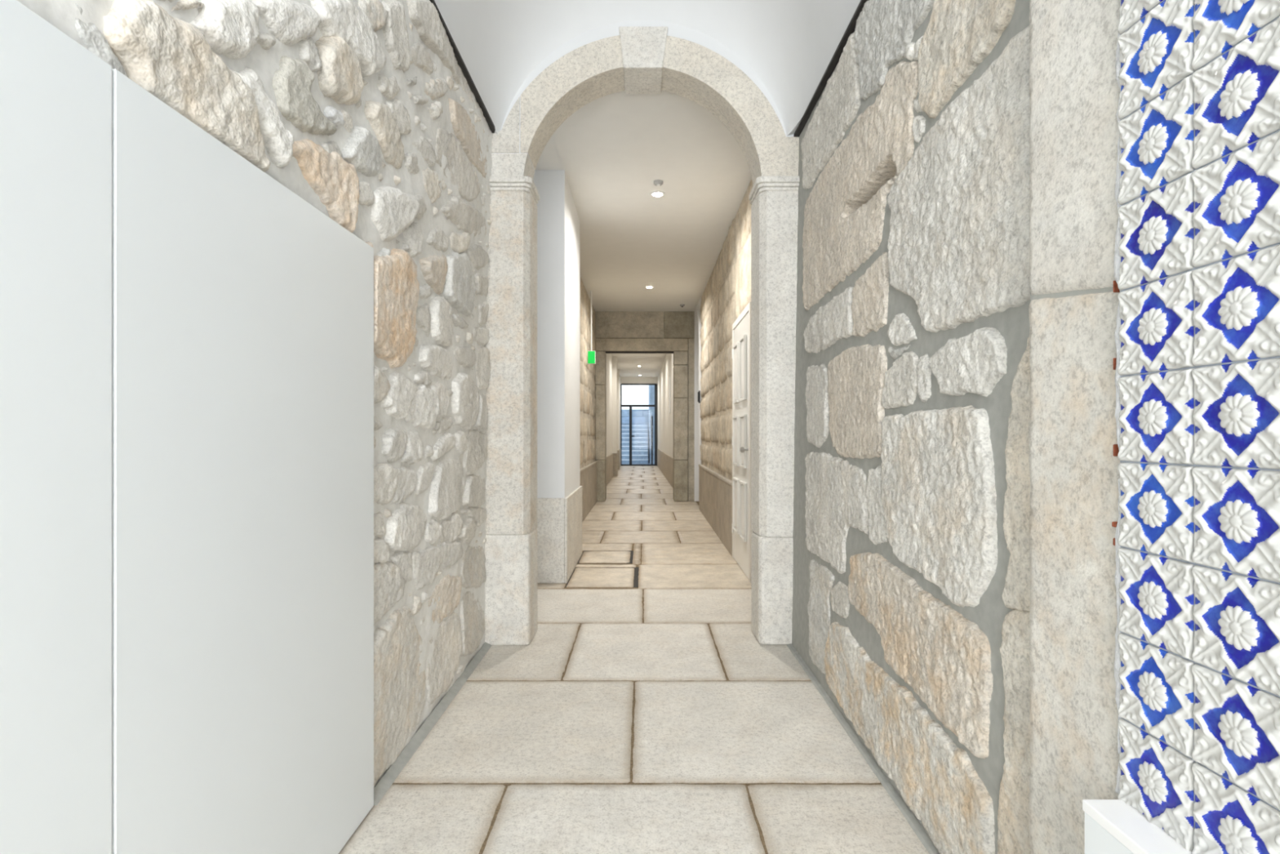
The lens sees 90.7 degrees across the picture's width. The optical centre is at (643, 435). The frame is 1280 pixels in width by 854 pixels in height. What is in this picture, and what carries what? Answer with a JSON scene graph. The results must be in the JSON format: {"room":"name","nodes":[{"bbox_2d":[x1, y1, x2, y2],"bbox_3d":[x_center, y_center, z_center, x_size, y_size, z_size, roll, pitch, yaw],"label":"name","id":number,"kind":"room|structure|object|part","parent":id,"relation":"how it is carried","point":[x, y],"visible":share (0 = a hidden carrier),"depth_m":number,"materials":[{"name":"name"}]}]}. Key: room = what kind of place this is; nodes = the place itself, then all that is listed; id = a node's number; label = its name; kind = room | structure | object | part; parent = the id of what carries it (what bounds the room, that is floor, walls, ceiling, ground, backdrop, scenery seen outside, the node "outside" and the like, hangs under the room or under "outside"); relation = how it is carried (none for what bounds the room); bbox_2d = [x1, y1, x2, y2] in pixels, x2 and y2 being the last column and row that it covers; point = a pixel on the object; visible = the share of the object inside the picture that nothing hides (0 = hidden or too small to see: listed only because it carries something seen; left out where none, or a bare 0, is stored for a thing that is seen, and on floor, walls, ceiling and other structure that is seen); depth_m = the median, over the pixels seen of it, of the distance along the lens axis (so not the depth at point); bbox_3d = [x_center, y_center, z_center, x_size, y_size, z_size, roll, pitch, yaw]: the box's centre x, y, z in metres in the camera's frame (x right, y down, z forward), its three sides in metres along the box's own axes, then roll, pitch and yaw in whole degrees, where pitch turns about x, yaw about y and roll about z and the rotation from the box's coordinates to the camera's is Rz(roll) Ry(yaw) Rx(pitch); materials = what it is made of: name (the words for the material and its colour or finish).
{"room":"stone hallway","nodes":[
{"label":"stone hallway","id":0,"kind":"room"},
{"bbox_2d":[16,0,492,786],"bbox_3d":[-1.018,-0.276,0.319,0.370,2.952,6.638,0,0,0],"label":"wall","id":1,"kind":"structure","parent":0,"point":[366,111],"depth_m":2.23,"materials":[{"name":"stone"}]},
{"bbox_2d":[429,0,495,133],"bbox_3d":[-0.855,-1.736,0.308,0.034,0.016,6.616,0,0,0],"label":"trim","id":2,"kind":"structure","parent":1,"relation":"attached to","point":[460,63],"depth_m":3.04,"materials":[{"name":"black metal"}]},
{"bbox_2d":[533,169,582,582],"bbox_3d":[-1.009,-0.500,5.769,0.782,3.400,1.282,0,0,0],"label":"wall partition","id":3,"kind":"structure","parent":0,"point":[559,491],"depth_m":5.15,"materials":[{"name":"white paint"}]},
{"bbox_2d":[579,275,597,522],"bbox_3d":[-1.002,-0.600,8.975,0.345,3.600,5.150,0,0,0],"label":"wall","id":4,"kind":"structure","parent":0,"point":[588,464],"depth_m":9.63,"materials":[{"name":"stone"}]},
{"bbox_2d":[605,353,621,484],"bbox_3d":[-0.930,-0.600,18.475,0.340,3.600,13.250,0,0,0],"label":"wall","id":5,"kind":"structure","parent":0,"point":[613,459],"depth_m":18.38,"materials":[{"name":"beige paint"}]},
{"bbox_2d":[611,353,666,377],"bbox_3d":[-0.050,-2.400,18.475,2.100,0.200,13.250,0,0,0],"label":"ceiling","id":6,"kind":"structure","parent":0,"point":[651,364],"depth_m":20.52,"materials":[{"name":"beige paint"}]},
{"bbox_2d":[620,377,657,383],"bbox_3d":[-0.050,-2.223,25.055,2.100,0.355,0.130,0,0,0],"label":"wall","id":7,"kind":"structure","parent":0,"point":[623,380],"depth_m":24.99,"materials":[{"name":"beige paint"}]},
{"bbox_2d":[620,383,657,466],"bbox_3d":[-0.174,-0.422,24.970,1.459,3.245,0.140,0,0,0],"label":"door","id":8,"kind":"structure","parent":7,"relation":"in","point":[621,384],"depth_m":24.96,"materials":[{"name":"metal"}]},
{"bbox_3d":[-0.878,-0.412,25.000,0.052,3.225,0.060,0,0,0],"label":"frame post","id":9,"kind":"part","parent":8,"relation":"part of","materials":[{"name":"metal"}]},
{"bbox_3d":[-0.170,1.170,25.000,1.389,0.060,0.060,0,0,0],"label":"rail","id":10,"kind":"part","parent":8,"relation":"part of","materials":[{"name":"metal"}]},
{"bbox_3d":[0.502,-0.412,25.000,0.105,3.225,0.080,0,0,0],"label":"frame post","id":11,"kind":"part","parent":8,"relation":"part of","materials":[{"name":"metal"}]},
{"bbox_2d":[657,383,657,448],"bbox_3d":[0.777,-0.422,25.050,0.445,3.245,0.140,0,0,0],"label":"trim","id":12,"kind":"structure","parent":7,"relation":"attached to","point":[657,384],"depth_m":24.98,"materials":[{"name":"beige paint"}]},
{"bbox_2d":[338,465,940,853],"bbox_3d":[0.000,1.264,11.049,3.200,0.172,28.101,0,0,0],"label":"floor","id":13,"kind":"structure","parent":0,"point":[644,711],"depth_m":2.54,"materials":[{"name":"stone"}]},
{"bbox_2d":[0,0,373,853],"bbox_3d":[-0.885,0.296,0.545,0.033,1.800,2.990,0,0,0],"label":"partition panel","id":14,"kind":"object","parent":13,"relation":"on","point":[187,340],"visible":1,"depth_m":1.16,"materials":[{"name":"white paint"}]},
{"bbox_3d":[-0.880,0.295,0.538,0.022,1.798,0.992,0,0,0],"label":"door","id":15,"kind":"part","parent":14,"relation":"part of","materials":[{"name":"white paint"}]},
{"bbox_3d":[-0.880,0.295,1.540,0.022,1.798,0.999,0,0,0],"label":"door","id":16,"kind":"part","parent":14,"relation":"part of","materials":[{"name":"white paint"}]},
{"bbox_2d":[484,26,799,644],"bbox_3d":[0.005,-0.565,3.736,1.850,3.530,0.292,0,0,0],"label":"stone archway","id":17,"kind":"object","parent":13,"relation":"on","point":[638,60],"visible":0.92,"depth_m":3.62,"materials":[{"name":"stone"}]},
{"bbox_2d":[1082,799,1191,853],"bbox_3d":[0.753,0.897,0.567,0.072,0.606,0.933,0,0,0],"label":"ledge","id":18,"kind":"object","parent":13,"relation":"on","point":[1112,826],"visible":1,"depth_m":0.97,"materials":[{"name":"white paint"}]},
{"bbox_3d":[0.729,0.906,0.566,0.020,0.588,0.931,0,0,0],"label":"panel","id":19,"kind":"part","parent":18,"relation":"part of","materials":[{"name":"white paint"}]},
{"bbox_2d":[535,90,751,311],"bbox_3d":[-0.050,-2.314,7.725,2.700,0.372,7.750,0,0,0],"label":"ceiling","id":20,"kind":"structure","parent":0,"point":[612,150],"depth_m":5.61,"materials":[{"name":"paint"}]},
{"bbox_2d":[587,290,595,364],"bbox_3d":[-0.795,-1.663,9.736,0.120,1.126,0.048,0,0,0],"label":"exit sign","id":21,"kind":"object","parent":20,"relation":"hanging from","point":[591,354],"visible":1,"depth_m":9.73,"materials":[{"name":"green plastic"}]},
{"bbox_3d":[-0.795,-1.200,9.716,0.110,0.190,0.008,0,0,0],"label":"lit panel","id":22,"kind":"part","parent":21,"relation":"part of","materials":[{"name":"green plastic"}]},
{"bbox_2d":[649,191,665,196],"bbox_3d":[0.128,-2.151,5.640,0.134,0.012,0.134,0,0,0],"label":"recessed light","id":23,"kind":"object","parent":20,"relation":"in","point":[655,193],"visible":1,"depth_m":5.62,"materials":[{"name":"white plastic"}]},
{"bbox_2d":[653,179,662,186],"bbox_3d":[0.128,-2.133,5.360,0.080,0.040,0.080,0,0,0],"label":"smoke detector","id":24,"kind":"object","parent":20,"relation":"attached to","point":[658,183],"visible":1,"depth_m":5.33,"materials":[{"name":"grey plastic"}]},
{"bbox_2d":[595,311,694,501],"bbox_3d":[0.252,-0.550,11.665,2.397,3.500,0.370,0,0,0],"label":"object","id":25,"kind":"structure","parent":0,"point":[615,332],"depth_m":11.50,"materials":[{"name":"stone"}]},
{"bbox_2d":[434,0,860,136],"bbox_3d":[0.011,-2.268,0.346,2.047,1.113,6.693,0,0,0],"label":"ceiling","id":26,"kind":"structure","parent":0,"point":[790,45],"depth_m":3.49,"materials":[{"name":"white paint"}]},
{"bbox_2d":[501,20,793,137],"bbox_3d":[0.025,-2.260,3.746,2.050,1.480,0.228,0,0,0],"label":"wall","id":27,"kind":"structure","parent":0,"point":[678,31],"depth_m":3.63,"materials":[{"name":"white paint"}]},
{"bbox_2d":[648,385,654,464],"bbox_3d":[0.615,-0.750,28.950,0.670,3.900,5.900,0,0,0],"label":"wall","id":28,"kind":"structure","parent":0,"point":[651,388],"depth_m":26.00,"materials":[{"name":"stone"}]},
{"bbox_2d":[650,415,653,464],"bbox_3d":[0.360,0.190,25.933,0.090,1.980,0.135,0,0,0],"label":"downpipe","id":29,"kind":"object","parent":28,"relation":"attached to","point":[651,424],"visible":1,"depth_m":25.88,"materials":[{"name":"metal"}]},
{"bbox_2d":[657,353,673,488],"bbox_3d":[0.776,-0.600,18.475,0.449,3.600,13.250,0,0,0],"label":"wall","id":30,"kind":"structure","parent":0,"point":[665,419],"depth_m":17.71,"materials":[{"name":"beige paint"}]},
{"bbox_2d":[669,376,671,413],"bbox_3d":[0.661,-1.000,15.660,0.031,0.900,0.120,0,0,0],"label":"wall panel","id":31,"kind":"object","parent":30,"relation":"attached to","point":[669,376],"visible":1,"depth_m":15.60,"materials":[{"name":"white plastic"}]},
{"bbox_2d":[693,178,753,556],"bbox_3d":[1.136,-0.600,7.740,0.529,3.600,7.760,0,0,0],"label":"wall","id":32,"kind":"structure","parent":0,"point":[726,294],"depth_m":7.50,"materials":[{"name":"stone"}]},
{"bbox_3d":[0.922,-0.848,10.580,0.035,2.625,0.640,0,0,0],"label":"trim","id":33,"kind":"part","parent":32,"relation":"part of","materials":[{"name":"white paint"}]},
{"bbox_2d":[697,390,700,403],"bbox_3d":[0.897,-0.620,10.185,0.035,0.200,0.070,0,0,0],"label":"intercom","id":34,"kind":"object","parent":32,"relation":"attached to","point":[699,392],"visible":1,"depth_m":10.15,"materials":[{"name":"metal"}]},
{"bbox_2d":[731,301,752,582],"bbox_3d":[0.859,0.055,5.685,0.104,2.290,1.090,0,0,0],"label":"door","id":35,"kind":"structure","parent":32,"relation":"in","point":[741,531],"depth_m":5.54,"materials":[{"name":"ivory painted wood"},{"name":"metal handle"}]},
{"bbox_3d":[0.868,-0.575,6.033,0.026,0.506,0.022,0,0,0],"label":"panel moulding","id":36,"kind":"part","parent":35,"relation":"part of","materials":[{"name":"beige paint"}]},
{"bbox_3d":[0.868,0.650,6.033,0.026,0.456,0.022,0,0,0],"label":"panel moulding","id":37,"kind":"part","parent":35,"relation":"part of","materials":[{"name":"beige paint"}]},
{"bbox_3d":[0.868,0.050,6.033,0.026,0.416,0.022,0,0,0],"label":"panel moulding","id":38,"kind":"part","parent":35,"relation":"part of","materials":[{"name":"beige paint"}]},
{"bbox_3d":[0.873,-0.575,5.894,0.014,0.490,0.241,0,0,0],"label":"panel","id":39,"kind":"part","parent":35,"relation":"part of","materials":[{"name":"beige paint"}]},
{"bbox_3d":[0.873,0.050,5.894,0.014,0.400,0.241,0,0,0],"label":"panel","id":40,"kind":"part","parent":35,"relation":"part of","materials":[{"name":"beige paint"}]},
{"bbox_3d":[0.873,0.650,5.894,0.014,0.440,0.241,0,0,0],"label":"panel","id":41,"kind":"part","parent":35,"relation":"part of","materials":[{"name":"beige paint"}]},
{"bbox_3d":[0.867,-0.839,5.894,0.028,0.022,0.301,0,0,0],"label":"panel moulding","id":42,"kind":"part","parent":35,"relation":"part of","materials":[{"name":"beige paint"}]},
{"bbox_3d":[0.867,0.889,5.894,0.028,0.022,0.301,0,0,0],"label":"panel moulding","id":43,"kind":"part","parent":35,"relation":"part of","materials":[{"name":"beige paint"}]},
{"bbox_3d":[0.866,-0.575,5.754,0.026,0.506,0.022,0,0,0],"label":"panel moulding","id":44,"kind":"part","parent":35,"relation":"part of","materials":[{"name":"beige paint"}]},
{"bbox_3d":[0.866,0.050,5.754,0.026,0.416,0.022,0,0,0],"label":"panel moulding","id":45,"kind":"part","parent":35,"relation":"part of","materials":[{"name":"beige paint"}]},
{"bbox_3d":[0.866,0.650,5.754,0.026,0.456,0.022,0,0,0],"label":"panel moulding","id":46,"kind":"part","parent":35,"relation":"part of","materials":[{"name":"beige paint"}]},
{"bbox_3d":[0.865,-0.575,5.596,0.026,0.506,0.022,0,0,0],"label":"panel moulding","id":47,"kind":"part","parent":35,"relation":"part of","materials":[{"name":"beige paint"}]},
{"bbox_3d":[0.865,0.050,5.596,0.026,0.416,0.022,0,0,0],"label":"panel moulding","id":48,"kind":"part","parent":35,"relation":"part of","materials":[{"name":"beige paint"}]},
{"bbox_3d":[0.865,0.650,5.596,0.026,0.456,0.022,0,0,0],"label":"panel moulding","id":49,"kind":"part","parent":35,"relation":"part of","materials":[{"name":"beige paint"}]},
{"bbox_3d":[0.870,-0.575,5.467,0.014,0.490,0.221,0,0,0],"label":"panel","id":50,"kind":"part","parent":35,"relation":"part of","materials":[{"name":"beige paint"}]},
{"bbox_3d":[0.870,0.050,5.467,0.014,0.400,0.221,0,0,0],"label":"panel","id":51,"kind":"part","parent":35,"relation":"part of","materials":[{"name":"beige paint"}]},
{"bbox_3d":[0.870,0.650,5.467,0.014,0.440,0.221,0,0,0],"label":"panel","id":52,"kind":"part","parent":35,"relation":"part of","materials":[{"name":"beige paint"}]},
{"bbox_3d":[0.864,-0.839,5.467,0.028,0.022,0.281,0,0,0],"label":"panel moulding","id":53,"kind":"part","parent":35,"relation":"part of","materials":[{"name":"beige paint"}]},
{"bbox_3d":[0.864,-0.311,5.467,0.028,0.022,0.281,0,0,0],"label":"panel moulding","id":54,"kind":"part","parent":35,"relation":"part of","materials":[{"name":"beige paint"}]},
{"bbox_3d":[0.864,0.411,5.467,0.028,0.022,0.281,0,0,0],"label":"panel moulding","id":55,"kind":"part","parent":35,"relation":"part of","materials":[{"name":"beige paint"}]},
{"bbox_3d":[0.864,0.889,5.467,0.028,0.022,0.281,0,0,0],"label":"panel moulding","id":56,"kind":"part","parent":35,"relation":"part of","materials":[{"name":"beige paint"}]},
{"bbox_3d":[0.841,0.120,5.260,0.068,0.048,0.048,0,0,0],"label":"knob","id":57,"kind":"part","parent":35,"relation":"part of","materials":[{"name":"metal"}]},
{"bbox_3d":[0.863,-0.575,5.337,0.026,0.506,0.022,0,0,0],"label":"panel moulding","id":58,"kind":"part","parent":35,"relation":"part of","materials":[{"name":"beige paint"}]},
{"bbox_3d":[0.863,0.050,5.337,0.026,0.416,0.022,0,0,0],"label":"panel moulding","id":59,"kind":"part","parent":35,"relation":"part of","materials":[{"name":"beige paint"}]},
{"bbox_3d":[0.863,0.650,5.337,0.026,0.456,0.022,0,0,0],"label":"panel moulding","id":60,"kind":"part","parent":35,"relation":"part of","materials":[{"name":"beige paint"}]},
{"bbox_2d":[791,0,1279,853],"bbox_3d":[0.985,-0.265,0.319,0.417,2.932,6.638,0,0,0],"label":"wall","id":61,"kind":"structure","parent":0,"point":[1036,533],"depth_m":1.25,"materials":[{"name":"stone"}]},
{"bbox_2d":[793,0,868,137],"bbox_3d":[0.881,-1.716,0.308,0.038,0.015,6.616,0,0,0],"label":"trim","id":62,"kind":"structure","parent":61,"relation":"attached to","point":[851,28],"depth_m":2.95,"materials":[{"name":"black metal"}]},
{"bbox_2d":[1120,0,1279,846],"bbox_3d":[0.824,-0.250,0.597,0.073,2.900,0.893,0,0,0],"label":"wall tiles","id":63,"kind":"object","parent":61,"relation":"on","point":[1200,79],"depth_m":0.88,"materials":[{"name":"tile"}]},
{"label":"outside","id":64,"kind":"structure","parent":0,"visible":0},
{"bbox_2d":[622,458,649,464],"bbox_3d":[0.000,1.275,32.560,12.000,0.150,14.880,0,0,0],"label":"ground","id":65,"kind":"structure","parent":64,"point":[648,459],"depth_m":26.39,"materials":[{"name":"stone"}]},
{"bbox_2d":[622,425,648,463],"bbox_3d":[-1.195,0.367,29.120,2.810,1.665,5.120,0,0,0],"label":"stairs","id":66,"kind":"structure","parent":65,"relation":"on","point":[639,442],"depth_m":27.88,"materials":[{"name":"stone"}]},
{"bbox_2d":[622,408,648,458],"bbox_3d":[0.331,-0.057,32.190,9.462,2.514,0.420,0,0,0],"label":"wall","id":67,"kind":"structure","parent":65,"relation":"on","point":[639,416],"depth_m":31.99,"materials":[{"name":"stone"}]}
]}

